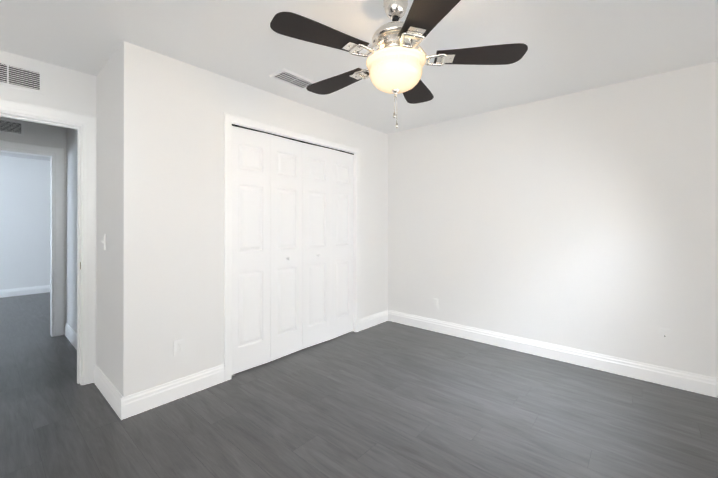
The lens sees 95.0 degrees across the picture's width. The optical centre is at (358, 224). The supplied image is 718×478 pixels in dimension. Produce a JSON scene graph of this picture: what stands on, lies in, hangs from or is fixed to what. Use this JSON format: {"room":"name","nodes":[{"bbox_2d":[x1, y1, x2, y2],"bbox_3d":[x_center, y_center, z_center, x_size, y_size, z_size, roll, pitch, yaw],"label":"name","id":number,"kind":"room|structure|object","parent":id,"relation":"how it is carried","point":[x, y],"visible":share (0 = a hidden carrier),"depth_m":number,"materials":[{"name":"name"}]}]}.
{"room":"empty bedroom","nodes":[
{"label":"empty bedroom","id":0,"kind":"room"},
{"bbox_2d":[0,155,49,289],"bbox_3d":[-6.343,0.040,5.515,0.120,2.440,5.200,0,0,41],"label":"wall","id":1,"kind":"structure","parent":0,"point":[24,222],"depth_m":5.86,"materials":[{"name":"white paint"}]},
{"bbox_2d":[0,285,49,296],"bbox_3d":[-6.292,1.192,5.468,0.016,0.135,5.200,0,0,41],"label":"baseboard","id":2,"kind":"structure","parent":1,"relation":"attached to","point":[45,288],"depth_m":5.86,"materials":[{"name":"white wood"}]},
{"bbox_2d":[0,117,66,325],"bbox_3d":[-3.812,0.035,3.320,0.120,2.440,5.200,0,0,41],"label":"wall","id":3,"kind":"structure","parent":0,"point":[35,133],"depth_m":3.65,"materials":[{"name":"white paint"}]},
{"bbox_2d":[0,118,23,135],"bbox_3d":[-3.682,-1.014,3.368,0.017,0.150,0.360,0,0,41],"label":"air vent","id":4,"kind":"object","parent":3,"relation":"in","point":[8,126],"visible":1,"depth_m":3.43,"materials":[{"name":"white metal"}]},
{"bbox_2d":[0,50,95,116],"bbox_3d":[-2.510,0.033,2.257,0.120,2.440,1.340,0,0,41],"label":"wall","id":5,"kind":"structure","parent":0,"point":[69,90],"depth_m":2.47,"materials":[{"name":"white paint"}]},
{"bbox_2d":[0,60,43,94],"bbox_3d":[-2.416,-1.032,2.264,0.017,0.170,0.360,0,0,41],"label":"air vent","id":6,"kind":"object","parent":5,"relation":"in","point":[17,76],"visible":1,"depth_m":2.31,"materials":[{"name":"white metal"}]},
{"bbox_2d":[0,98,95,384],"bbox_3d":[-2.463,0.193,2.316,0.162,2.120,0.990,0,0,41],"label":"door frame","id":7,"kind":"structure","parent":5,"relation":"attached to","point":[84,125],"depth_m":2.59,"materials":[{"name":"white wood"}]},
{"bbox_2d":[66,128,76,333],"bbox_3d":[-2.764,0.035,3.338,1.680,2.440,0.120,0,0,41],"label":"wall","id":8,"kind":"structure","parent":0,"point":[71,239],"depth_m":3.55,"materials":[{"name":"white paint"}]},
{"bbox_2d":[64,323,76,349],"bbox_3d":[-3.058,1.188,3.501,0.780,0.135,0.016,0,0,41],"label":"baseboard","id":9,"kind":"structure","parent":8,"relation":"attached to","point":[69,332],"depth_m":3.50,"materials":[{"name":"white wood"}]},
{"bbox_2d":[96,48,118,389],"bbox_3d":[-1.819,0.034,2.466,0.650,2.440,0.120,0,0,41],"label":"wall","id":10,"kind":"structure","parent":0,"point":[107,150],"depth_m":2.39,"materials":[{"name":"white paint"}]},
{"bbox_2d":[101,234,105,249],"bbox_3d":[-1.908,0.134,2.448,0.074,0.118,0.022,0,0,41],"label":"light switch","id":11,"kind":"object","parent":10,"relation":"attached to","point":[103,241],"visible":1,"depth_m":2.44,"materials":[{"name":"white plastic"}]},
{"bbox_2d":[94,365,127,419],"bbox_3d":[-1.813,1.186,2.368,0.786,0.135,0.016,0,0,41],"label":"baseboard","id":12,"kind":"structure","parent":10,"relation":"attached to","point":[119,403],"depth_m":2.27,"materials":[{"name":"white wood"}]},
{"bbox_2d":[118,41,387,396],"bbox_3d":[-0.618,0.035,3.264,0.120,2.440,2.900,0,0,41],"label":"wall","id":13,"kind":"structure","parent":0,"point":[172,111],"depth_m":2.40,"materials":[{"name":"white paint"}]},
{"bbox_2d":[128,364,224,416],"bbox_3d":[-1.294,1.186,2.379,0.016,0.135,0.660,0,0,41],"label":"baseboard","id":14,"kind":"structure","parent":13,"relation":"attached to","point":[136,403],"depth_m":2.34,"materials":[{"name":"white wood"}]},
{"bbox_2d":[173,338,183,356],"bbox_3d":[-1.300,0.889,2.378,0.009,0.118,0.074,0,0,41],"label":"electrical outlet","id":15,"kind":"object","parent":13,"relation":"attached to","point":[178,346],"visible":1,"depth_m":2.37,"materials":[{"name":"white plastic"}]},
{"bbox_2d":[231,126,270,374],"bbox_3d":[-0.942,0.214,2.850,0.048,2.052,0.378,0,0,41],"label":"closet door","id":16,"kind":"structure","parent":13,"relation":"in","point":[251,210],"depth_m":2.84,"materials":[{"name":"white wood"}]},
{"bbox_2d":[270,135,301,360],"bbox_3d":[-0.683,0.215,3.127,0.077,2.052,0.378,0,0,41],"label":"closet door","id":17,"kind":"structure","parent":13,"relation":"in","point":[286,263],"depth_m":3.12,"materials":[{"name":"white wood"}]},
{"bbox_2d":[224,113,359,380],"bbox_3d":[-0.582,0.184,3.292,0.136,2.143,1.646,0,0,41],"label":"door frame","id":18,"kind":"structure","parent":13,"relation":"attached to","point":[229,119],"depth_m":2.71,"materials":[{"name":"white wood"}]},
{"bbox_2d":[231,124,353,376],"bbox_3d":[-0.573,0.215,3.284,0.042,2.081,1.522,0,0,41],"label":"trim","id":19,"kind":"structure","parent":13,"relation":"attached to","point":[290,139],"depth_m":3.13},
{"bbox_2d":[302,143,330,348],"bbox_3d":[-0.433,0.216,3.414,0.077,2.052,0.378,0,0,41],"label":"closet door","id":20,"kind":"structure","parent":13,"relation":"in","point":[316,244],"depth_m":3.40,"materials":[{"name":"white wood"}]},
{"bbox_2d":[331,149,352,338],"bbox_3d":[-0.197,0.216,3.709,0.048,2.052,0.378,0,0,41],"label":"closet door","id":21,"kind":"structure","parent":13,"relation":"in","point":[341,243],"depth_m":3.69,"materials":[{"name":"white wood"}]},
{"bbox_2d":[360,310,387,330],"bbox_3d":[0.180,1.189,4.079,0.016,0.135,0.540,0,0,41],"label":"baseboard","id":22,"kind":"structure","parent":13,"relation":"attached to","point":[372,320],"depth_m":4.07,"materials":[{"name":"white wood"}]},
{"bbox_2d":[0,292,717,477],"bbox_3d":[-2.646,1.305,2.969,9.400,0.100,6.600,0,0,41],"label":"floor","id":23,"kind":"structure","parent":0,"point":[388,399],"depth_m":2.12,"materials":[{"name":"plastic"}]},
{"bbox_2d":[0,0,717,160],"bbox_3d":[-2.646,-1.235,2.973,9.400,0.100,6.600,0,0,41],"label":"ceiling","id":24,"kind":"structure","parent":0,"point":[574,46],"depth_m":2.15,"materials":[{"name":"white paint"}]},
{"bbox_2d":[269,68,315,89],"bbox_3d":[-0.534,-1.177,2.691,0.190,0.017,0.340,0,0,41],"label":"ceiling vent","id":25,"kind":"object","parent":24,"relation":"in","point":[286,76],"visible":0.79,"depth_m":2.66,"materials":[{"name":"white metal"}]},
{"bbox_2d":[270,0,527,127],"bbox_3d":[0.157,-0.847,1.769,1.214,0.681,1.269,0,0,41],"label":"fan","id":26,"kind":"object","parent":24,"relation":"hanging from","point":[397,60],"visible":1,"depth_m":1.64,"materials":[{"name":"black wood"}]},
{"bbox_2d":[388,61,717,377],"bbox_3d":[1.248,0.036,3.645,3.980,2.440,0.120,0,0,41],"label":"wall","id":27,"kind":"structure","parent":0,"point":[585,220],"depth_m":2.96,"materials":[{"name":"white paint"}]},
{"bbox_2d":[433,298,438,308],"bbox_3d":[0.899,0.931,3.861,0.074,0.118,0.009,0,0,41],"label":"electrical outlet","id":28,"kind":"object","parent":27,"relation":"attached to","point":[435,303],"visible":1,"depth_m":3.86,"materials":[{"name":"white plastic"}]},
{"bbox_2d":[388,310,715,396],"bbox_3d":[1.483,1.188,3.349,2.940,0.135,0.016,0,0,41],"label":"baseboard","id":29,"kind":"structure","parent":27,"relation":"attached to","point":[706,385],"depth_m":2.95,"materials":[{"name":"white wood"}]},
{"bbox_2d":[658,327,670,344],"bbox_3d":[2.385,0.874,2.567,0.074,0.118,0.016,0,0,41],"label":"electrical outlet","id":30,"kind":"object","parent":27,"relation":"attached to","point":[664,335],"visible":1,"depth_m":2.57,"materials":[{"name":"white plastic"}]},
{"bbox_2d":[716,378,717,397],"bbox_3d":[1.305,1.183,0.867,0.016,0.135,4.000,0,0,41],"label":"baseboard","id":31,"kind":"structure","parent":27,"relation":"attached to","point":[716,378],"depth_m":2.38,"materials":[{"name":"white wood"}]}
]}

